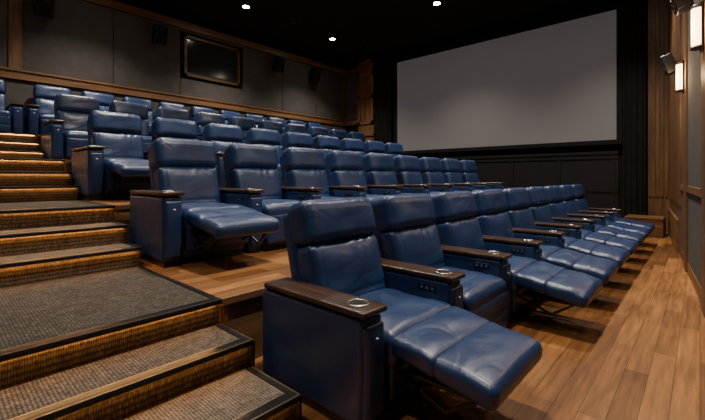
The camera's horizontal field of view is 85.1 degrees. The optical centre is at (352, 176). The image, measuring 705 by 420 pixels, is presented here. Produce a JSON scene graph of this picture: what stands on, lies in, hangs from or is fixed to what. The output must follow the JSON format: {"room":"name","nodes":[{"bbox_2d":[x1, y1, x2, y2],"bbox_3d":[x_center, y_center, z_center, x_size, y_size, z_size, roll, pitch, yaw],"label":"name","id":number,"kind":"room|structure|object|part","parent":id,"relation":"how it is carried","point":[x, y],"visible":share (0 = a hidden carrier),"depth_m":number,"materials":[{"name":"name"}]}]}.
{"room":"auditorium","nodes":[
{"label":"auditorium","id":0,"kind":"room"},
{"bbox_2d":[113,0,344,88],"bbox_3d":[-5.000,-1.800,12.076,0.100,6.400,13.800,0,0,42],"label":"wall trim","id":1,"kind":"structure","parent":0,"point":[137,3],"depth_m":12.57,"materials":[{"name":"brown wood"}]},
{"bbox_2d":[34,0,54,19],"bbox_3d":[-7.259,-4.000,9.049,0.492,0.560,0.340,0,0,42],"label":"wall speaker","id":2,"kind":"object","parent":1,"relation":"attached to","point":[45,9],"visible":1,"depth_m":8.93,"materials":[{"name":"black plastic"}]},
{"bbox_2d":[151,24,168,45],"bbox_3d":[-5.521,-4.050,10.970,0.492,0.560,0.340,0,0,42],"label":"wall speaker","id":3,"kind":"object","parent":1,"relation":"attached to","point":[159,32],"visible":1,"depth_m":10.82,"materials":[{"name":"black plastic"}]},
{"bbox_2d":[0,0,346,132],"bbox_3d":[-4.917,-2.780,12.001,0.135,3.900,13.800,0,0,42],"label":"wall panel","id":4,"kind":"object","parent":1,"relation":"attached to","point":[88,45],"depth_m":10.75,"materials":[{"name":"grey fabric"}]},
{"bbox_2d":[183,34,239,86],"bbox_3d":[-4.522,-3.730,12.453,0.098,1.260,1.900,0,0,42],"label":"window","id":5,"kind":"structure","parent":1,"relation":"in","point":[203,59],"depth_m":12.41,"materials":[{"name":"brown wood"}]},
{"bbox_2d":[272,56,285,72],"bbox_3d":[-2.723,-4.100,14.062,0.492,0.560,0.340,0,0,42],"label":"wall speaker","id":6,"kind":"object","parent":1,"relation":"attached to","point":[279,63],"visible":1,"depth_m":13.92,"materials":[{"name":"black plastic"}]},
{"bbox_2d":[309,67,321,81],"bbox_3d":[-1.515,-4.100,15.397,0.492,0.560,0.340,0,0,42],"label":"wall speaker","id":7,"kind":"object","parent":1,"relation":"attached to","point":[315,75],"visible":1,"depth_m":15.24,"materials":[{"name":"black plastic"}]},
{"bbox_2d":[140,0,585,64],"bbox_3d":[-0.195,-5.050,7.729,13.060,0.100,14.000,0,0,42],"label":"ceiling","id":8,"kind":"structure","parent":0,"point":[362,29],"depth_m":12.11,"materials":[{"name":"black paint"}]},
{"bbox_2d":[374,52,391,143],"bbox_3d":[1.217,-2.900,15.392,0.850,4.100,0.093,0,0,42],"label":"stage curtain","id":9,"kind":"object","parent":8,"relation":"hanging from","point":[382,114],"visible":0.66,"depth_m":15.41,"materials":[{"name":"black fabric"}]},
{"bbox_2d":[623,0,645,217],"bbox_3d":[7.272,-1.790,9.915,0.480,6.320,0.091,0,0,42],"label":"stage curtain","id":10,"kind":"object","parent":8,"relation":"hanging from","point":[634,11],"visible":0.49,"depth_m":9.88,"materials":[{"name":"black fabric"}]},
{"bbox_2d":[255,233,704,419],"bbox_3d":[-0.258,1.450,7.786,12.689,0.100,13.800,0,0,42],"label":"floor","id":11,"kind":"structure","parent":0,"point":[636,351],"depth_m":2.95,"materials":[{"name":"brown wood"}]},
{"bbox_2d":[36,134,40,150],"bbox_3d":[-3.633,0.287,11.784,2.250,2.222,9.800,0,0,42],"label":"platform","id":12,"kind":"object","parent":11,"relation":"on","point":[38,136],"visible":0.09,"depth_m":7.43,"materials":[{"name":"brown wood"}]},
{"bbox_2d":[23,84,71,133],"bbox_3d":[-6.972,-1.490,8.867,1.050,1.339,0.934,0,0,42],"label":"recliner chair","id":13,"kind":"object","parent":12,"relation":"on","point":[41,111],"visible":0.44,"depth_m":8.83,"materials":[{"name":"blue leather"}]},
{"bbox_2d":[81,91,114,110],"bbox_3d":[-6.347,-1.491,9.556,1.052,1.339,0.934,0,0,42],"label":"recliner chair","id":14,"kind":"object","parent":12,"relation":"on","point":[105,100],"visible":0.08,"depth_m":9.79,"materials":[{"name":"blue leather"}]},
{"bbox_2d":[122,97,152,131],"bbox_3d":[-5.724,-1.490,10.246,1.050,1.339,0.934,0,0,42],"label":"recliner chair","id":15,"kind":"object","parent":12,"relation":"on","point":[148,103],"visible":0.16,"depth_m":10.54,"materials":[{"name":"blue leather"}]},
{"bbox_2d":[157,102,184,109],"bbox_3d":[-5.099,-1.491,10.935,1.052,1.339,0.934,0,0,42],"label":"recliner chair","id":16,"kind":"object","parent":12,"relation":"on","point":[161,104],"visible":0.1,"depth_m":11.10,"materials":[{"name":"blue leather"}]},
{"bbox_2d":[189,106,214,120],"bbox_3d":[-4.476,-1.490,11.625,1.050,1.339,0.934,0,0,42],"label":"recliner chair","id":17,"kind":"object","parent":12,"relation":"on","point":[194,110],"visible":0.09,"depth_m":11.70,"materials":[{"name":"blue leather"}]},
{"bbox_2d":[218,110,240,124],"bbox_3d":[-3.852,-1.491,12.314,1.052,1.339,0.934,0,0,42],"label":"recliner chair","id":18,"kind":"object","parent":12,"relation":"on","point":[227,115],"visible":0.11,"depth_m":12.42,"materials":[{"name":"blue leather"}]},
{"bbox_2d":[243,114,263,127],"bbox_3d":[-3.228,-1.490,13.005,1.050,1.339,0.934,0,0,42],"label":"recliner chair","id":19,"kind":"object","parent":12,"relation":"on","point":[257,118],"visible":0.1,"depth_m":13.19,"materials":[{"name":"blue leather"}]},
{"bbox_2d":[266,117,285,134],"bbox_3d":[-2.603,-1.491,13.694,1.052,1.339,0.934,0,0,42],"label":"recliner chair","id":20,"kind":"object","parent":12,"relation":"on","point":[275,119],"visible":0.1,"depth_m":13.92,"materials":[{"name":"blue leather"}]},
{"bbox_2d":[286,120,303,124],"bbox_3d":[-1.980,-1.490,14.384,1.050,1.339,0.934,0,0,42],"label":"recliner chair","id":21,"kind":"object","parent":12,"relation":"on","point":[289,121],"visible":0.07,"depth_m":14.51,"materials":[{"name":"blue leather"}]},
{"bbox_2d":[305,122,321,130],"bbox_3d":[-1.286,-1.491,15.149,1.052,1.339,1.140,0,0,42],"label":"recliner chair","id":22,"kind":"object","parent":12,"relation":"on","point":[308,125],"visible":0.04,"depth_m":15.15,"materials":[{"name":"blue leather"}]},
{"bbox_2d":[65,160,71,184],"bbox_3d":[-1.940,0.567,10.252,2.325,1.662,9.800,0,0,42],"label":"platform","id":23,"kind":"object","parent":11,"relation":"on","point":[68,163],"visible":0.08,"depth_m":5.88,"materials":[{"name":"brown wood"}]},
{"bbox_2d":[41,94,99,159],"bbox_3d":[-5.289,-0.936,7.344,1.050,1.350,0.934,0,0,42],"label":"recliner chair","id":24,"kind":"object","parent":23,"relation":"on","point":[67,131],"visible":0.68,"depth_m":7.21,"materials":[{"name":"blue leather"}]},
{"bbox_2d":[108,101,151,150],"bbox_3d":[-4.664,-0.937,8.033,1.052,1.351,0.934,0,0,42],"label":"recliner chair","id":25,"kind":"object","parent":23,"relation":"on","point":[141,110],"visible":0.31,"depth_m":8.22,"materials":[{"name":"blue leather"}]},
{"bbox_2d":[149,107,189,135],"bbox_3d":[-4.041,-0.936,8.723,1.050,1.350,0.934,0,0,42],"label":"recliner chair","id":26,"kind":"object","parent":23,"relation":"on","point":[165,112],"visible":0.1,"depth_m":8.87,"materials":[{"name":"blue leather"}]},
{"bbox_2d":[194,112,224,140],"bbox_3d":[-3.416,-0.937,9.412,1.052,1.351,0.934,0,0,42],"label":"recliner chair","id":27,"kind":"object","parent":23,"relation":"on","point":[201,119],"visible":0.17,"depth_m":9.47,"materials":[{"name":"blue leather"}]},
{"bbox_2d":[228,116,255,143],"bbox_3d":[-2.793,-0.936,10.102,1.050,1.350,0.934,0,0,42],"label":"recliner chair","id":28,"kind":"object","parent":23,"relation":"on","point":[244,123],"visible":0.2,"depth_m":10.23,"materials":[{"name":"blue leather"}]},
{"bbox_2d":[257,120,282,151],"bbox_3d":[-2.168,-0.937,10.791,1.052,1.351,0.934,0,0,42],"label":"recliner chair","id":29,"kind":"object","parent":23,"relation":"on","point":[264,124],"visible":0.09,"depth_m":10.96,"materials":[{"name":"blue leather"}]},
{"bbox_2d":[284,123,312,148],"bbox_3d":[-1.545,-0.936,11.482,1.050,1.350,0.934,0,0,42],"label":"recliner chair","id":30,"kind":"object","parent":23,"relation":"on","point":[289,127],"visible":0.12,"depth_m":11.60,"materials":[{"name":"blue leather"}]},
{"bbox_2d":[307,126,328,147],"bbox_3d":[-0.920,-0.937,12.170,1.052,1.351,0.934,0,0,42],"label":"recliner chair","id":31,"kind":"object","parent":23,"relation":"on","point":[313,131],"visible":0.16,"depth_m":12.25,"materials":[{"name":"blue leather"}]},
{"bbox_2d":[328,129,347,140],"bbox_3d":[-0.297,-0.936,12.861,1.050,1.350,0.934,0,0,42],"label":"recliner chair","id":32,"kind":"object","parent":23,"relation":"on","point":[341,134],"visible":0.17,"depth_m":12.98,"materials":[{"name":"blue leather"}]},
{"bbox_2d":[348,132,364,142],"bbox_3d":[0.397,-0.937,13.626,1.052,1.351,1.140,0,0,42],"label":"recliner chair","id":33,"kind":"object","parent":23,"relation":"on","point":[354,135],"visible":0.16,"depth_m":13.67,"materials":[{"name":"blue leather"}]},
{"bbox_2d":[78,199,129,242],"bbox_3d":[-0.220,0.857,8.695,2.325,1.082,9.800,0,0,42],"label":"platform","id":34,"kind":"object","parent":11,"relation":"on","point":[122,206],"visible":0.09,"depth_m":4.40,"materials":[{"name":"brown wood"}]},
{"bbox_2d":[71,110,150,200],"bbox_3d":[-3.364,-0.350,5.602,1.603,1.339,0.934,0,0,42],"label":"recliner chair","id":35,"kind":"object","parent":34,"relation":"on","point":[112,164],"visible":0.9,"depth_m":5.52,"materials":[{"name":"blue leather"}]},
{"bbox_2d":[144,117,217,173],"bbox_3d":[-2.944,-0.351,6.476,1.052,1.339,0.934,0,0,42],"label":"recliner chair","id":36,"kind":"object","parent":34,"relation":"on","point":[161,127],"visible":0.18,"depth_m":6.60,"materials":[{"name":"blue leather"}]},
{"bbox_2d":[202,123,242,187],"bbox_3d":[-2.321,-0.350,7.167,1.050,1.339,0.934,0,0,42],"label":"recliner chair","id":37,"kind":"object","parent":34,"relation":"on","point":[222,136],"visible":0.35,"depth_m":7.22,"materials":[{"name":"blue leather"}]},
{"bbox_2d":[245,128,282,186],"bbox_3d":[-1.696,-0.351,7.855,1.052,1.339,0.934,0,0,42],"label":"recliner chair","id":38,"kind":"object","parent":34,"relation":"on","point":[258,136],"visible":0.2,"depth_m":7.98,"materials":[{"name":"blue leather"}]},
{"bbox_2d":[281,132,325,170],"bbox_3d":[-1.073,-0.350,8.546,1.050,1.339,0.934,0,0,42],"label":"recliner chair","id":39,"kind":"object","parent":34,"relation":"on","point":[289,139],"visible":0.2,"depth_m":8.66,"materials":[{"name":"blue leather"}]},
{"bbox_2d":[312,135,339,156],"bbox_3d":[-0.448,-0.351,9.235,1.052,1.339,0.934,0,0,42],"label":"recliner chair","id":40,"kind":"object","parent":34,"relation":"on","point":[327,144],"visible":0.22,"depth_m":9.32,"materials":[{"name":"blue leather"}]},
{"bbox_2d":[339,138,364,156],"bbox_3d":[0.175,-0.350,9.925,1.050,1.339,0.934,0,0,42],"label":"recliner chair","id":41,"kind":"object","parent":34,"relation":"on","point":[346,144],"visible":0.27,"depth_m":10.03,"materials":[{"name":"blue leather"}]},
{"bbox_2d":[363,140,384,154],"bbox_3d":[0.800,-0.351,10.614,1.052,1.339,0.934,0,0,42],"label":"recliner chair","id":42,"kind":"object","parent":34,"relation":"on","point":[378,147],"visible":0.17,"depth_m":10.70,"materials":[{"name":"blue leather"}]},
{"bbox_2d":[384,143,403,156],"bbox_3d":[1.492,-0.350,11.380,1.050,1.339,1.140,0,0,42],"label":"recliner chair","id":43,"kind":"object","parent":34,"relation":"on","point":[394,149],"visible":0.22,"depth_m":11.39,"materials":[{"name":"blue leather"}]},
{"bbox_2d":[0,132,301,419],"bbox_3d":[-4.915,0.285,4.538,10.068,2.225,2.694,0,0,42],"label":"staircase","id":44,"kind":"structure","parent":11,"relation":"on","point":[88,331],"depth_m":2.40,"materials":[{"name":"carpet"}]},
{"bbox_2d":[0,79,23,132],"bbox_3d":[-7.708,-1.490,8.054,1.050,1.339,1.140,0,0,42],"label":"recliner chair","id":45,"kind":"object","parent":44,"relation":"on","point":[11,119],"visible":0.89,"depth_m":8.07,"materials":[{"name":"blue leather"}]},
{"bbox_2d":[140,247,290,358],"bbox_3d":[1.502,1.132,7.138,2.329,0.532,9.800,0,0,42],"label":"platform","id":46,"kind":"object","parent":11,"relation":"on","point":[239,280],"visible":0.07,"depth_m":3.26,"materials":[{"name":"brown wood"}]},
{"bbox_2d":[130,138,279,267],"bbox_3d":[-1.610,0.212,4.082,1.603,1.315,0.934,0,0,42],"label":"recliner chair","id":47,"kind":"object","parent":46,"relation":"on","point":[183,218],"visible":1,"depth_m":3.94,"materials":[{"name":"blue leather"}]},
{"bbox_2d":[219,143,300,253],"bbox_3d":[-1.190,0.211,4.957,1.052,1.315,0.934,0,0,42],"label":"recliner chair","id":48,"kind":"object","parent":46,"relation":"on","point":[252,179],"visible":0.7,"depth_m":4.95,"materials":[{"name":"blue leather"}]},
{"bbox_2d":[279,147,341,200],"bbox_3d":[-0.567,0.212,5.647,1.050,1.315,0.934,0,0,42],"label":"recliner chair","id":49,"kind":"object","parent":46,"relation":"on","point":[304,176],"visible":0.52,"depth_m":5.70,"materials":[{"name":"blue leather"}]},
{"bbox_2d":[325,150,385,202],"bbox_3d":[0.058,0.211,6.336,1.052,1.315,0.934,0,0,42],"label":"recliner chair","id":50,"kind":"object","parent":46,"relation":"on","point":[345,175],"visible":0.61,"depth_m":6.36,"materials":[{"name":"blue leather"}]},
{"bbox_2d":[362,153,416,194],"bbox_3d":[0.681,0.212,7.026,1.050,1.315,0.934,0,0,42],"label":"recliner chair","id":51,"kind":"object","parent":46,"relation":"on","point":[380,177],"visible":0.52,"depth_m":7.05,"materials":[{"name":"blue leather"}]},
{"bbox_2d":[393,155,439,194],"bbox_3d":[1.306,0.211,7.715,1.052,1.315,0.934,0,0,42],"label":"recliner chair","id":52,"kind":"object","parent":46,"relation":"on","point":[407,168],"visible":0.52,"depth_m":7.72,"materials":[{"name":"blue leather"}]},
{"bbox_2d":[419,157,454,191],"bbox_3d":[1.929,0.212,8.405,1.050,1.315,0.934,0,0,42],"label":"recliner chair","id":53,"kind":"object","parent":46,"relation":"on","point":[430,167],"visible":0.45,"depth_m":8.42,"materials":[{"name":"blue leather"}]},
{"bbox_2d":[441,158,477,191],"bbox_3d":[2.758,0.211,8.910,1.603,1.315,0.934,0,0,42],"label":"recliner chair","id":54,"kind":"object","parent":46,"relation":"on","point":[451,168],"visible":0.39,"depth_m":9.10,"materials":[{"name":"blue leather"}]},
{"bbox_2d":[459,160,505,189],"bbox_3d":[3.451,0.212,9.676,1.603,1.315,1.140,0,0,42],"label":"recliner chair","id":55,"kind":"object","parent":46,"relation":"on","point":[468,171],"visible":0.33,"depth_m":9.83,"materials":[{"name":"blue leather"}]},
{"bbox_2d":[263,197,542,419],"bbox_3d":[0.243,0.780,2.494,1.603,1.237,0.969,0,0,42],"label":"recliner chair","id":56,"kind":"object","parent":11,"relation":"on","point":[354,346],"visible":1,"depth_m":2.28,"materials":[{"name":"blue leather"}]},
{"bbox_2d":[371,193,507,326],"bbox_3d":[0.686,0.780,3.394,1.052,1.238,0.969,0,0,42],"label":"recliner chair","id":57,"kind":"object","parent":11,"relation":"on","point":[411,253],"visible":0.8,"depth_m":3.33,"materials":[{"name":"blue leather"}]},
{"bbox_2d":[430,191,602,319],"bbox_3d":[1.538,0.780,3.925,1.603,1.238,0.969,0,0,42],"label":"recliner chair","id":58,"kind":"object","parent":11,"relation":"on","point":[526,279],"visible":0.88,"depth_m":3.68,"materials":[{"name":"blue leather"}]},
{"bbox_2d":[472,189,618,301],"bbox_3d":[2.185,0.780,4.640,1.603,1.237,0.969,0,0,42],"label":"recliner chair","id":59,"kind":"object","parent":11,"relation":"on","point":[494,221],"visible":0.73,"depth_m":4.46,"materials":[{"name":"blue leather"}]},
{"bbox_2d":[502,187,629,267],"bbox_3d":[2.833,0.780,5.356,1.603,1.238,0.969,0,0,42],"label":"recliner chair","id":60,"kind":"object","parent":11,"relation":"on","point":[523,224],"visible":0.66,"depth_m":5.18,"materials":[{"name":"blue leather"}]},
{"bbox_2d":[526,186,638,255],"bbox_3d":[3.480,0.780,6.071,1.603,1.238,0.969,0,0,42],"label":"recliner chair","id":61,"kind":"object","parent":11,"relation":"on","point":[542,215],"visible":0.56,"depth_m":5.91,"materials":[{"name":"blue leather"}]},
{"bbox_2d":[544,185,644,245],"bbox_3d":[4.128,0.780,6.787,1.603,1.237,0.969,0,0,42],"label":"recliner chair","id":62,"kind":"object","parent":11,"relation":"on","point":[557,207],"visible":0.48,"depth_m":6.62,"materials":[{"name":"blue leather"}]},
{"bbox_2d":[559,185,650,238],"bbox_3d":[4.775,0.780,7.502,1.603,1.238,0.969,0,0,42],"label":"recliner chair","id":63,"kind":"object","parent":11,"relation":"on","point":[572,210],"visible":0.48,"depth_m":7.33,"materials":[{"name":"blue leather"}]},
{"bbox_2d":[571,184,654,231],"bbox_3d":[5.492,0.780,8.294,1.603,1.238,1.175,0,0,42],"label":"recliner chair","id":64,"kind":"object","parent":11,"relation":"on","point":[612,214],"visible":0.43,"depth_m":8.32,"materials":[{"name":"blue leather"}]},
{"bbox_2d":[624,214,665,237],"bbox_3d":[7.116,1.177,9.340,0.740,0.435,0.840,0,0,42],"label":"plinth","id":65,"kind":"object","parent":11,"relation":"on","point":[659,222],"visible":0.63,"depth_m":8.95,"materials":[{"name":"brown wood"}]},
{"bbox_2d":[345,0,669,232],"bbox_3d":[3.763,-1.800,13.318,11.230,6.400,0.400,0,0,42],"label":"wall","id":66,"kind":"structure","parent":0,"point":[598,168],"depth_m":11.65,"materials":[{"name":"black fabric"}]},
{"bbox_3d":[4.448,-2.740,12.703,7.410,3.720,0.188,0,0,42],"label":"projection screen","id":67,"kind":"part","parent":66,"relation":"part of","materials":[{"name":"white fabric"}]},
{"bbox_2d":[668,0,704,316],"bbox_3d":[3.795,-1.800,4.096,0.170,6.400,13.804,0,0,37],"label":"wall","id":68,"kind":"structure","parent":0,"point":[686,212],"depth_m":5.57,"materials":[{"name":"brown wood"}]},
{"bbox_2d":[660,53,680,75],"bbox_3d":[5.362,-1.900,6.483,0.275,0.346,0.211,0,0,37],"label":"wall speaker","id":69,"kind":"object","parent":68,"relation":"attached to","point":[667,61],"visible":0.91,"depth_m":6.42,"materials":[{"name":"black plastic"}]},
{"bbox_2d":[675,60,683,93],"bbox_3d":[4.986,-1.520,5.852,0.101,0.500,0.124,0,0,37],"label":"wall sconce","id":70,"kind":"object","parent":68,"relation":"attached to","point":[679,65],"visible":1,"depth_m":5.81,"materials":[{"name":"white glass"}]},
{"bbox_2d":[668,0,693,15],"bbox_3d":[3.845,-2.100,4.495,0.275,0.346,0.211,0,0,37],"label":"wall speaker","id":71,"kind":"object","parent":68,"relation":"attached to","point":[678,7],"visible":0.92,"depth_m":4.44,"materials":[{"name":"black plastic"}]},
{"bbox_2d":[690,0,703,52],"bbox_3d":[3.506,-1.520,3.912,0.101,0.500,0.124,0,0,37],"label":"wall sconce","id":72,"kind":"object","parent":68,"relation":"attached to","point":[697,11],"visible":1,"depth_m":3.87,"materials":[{"name":"white glass"}]}
]}

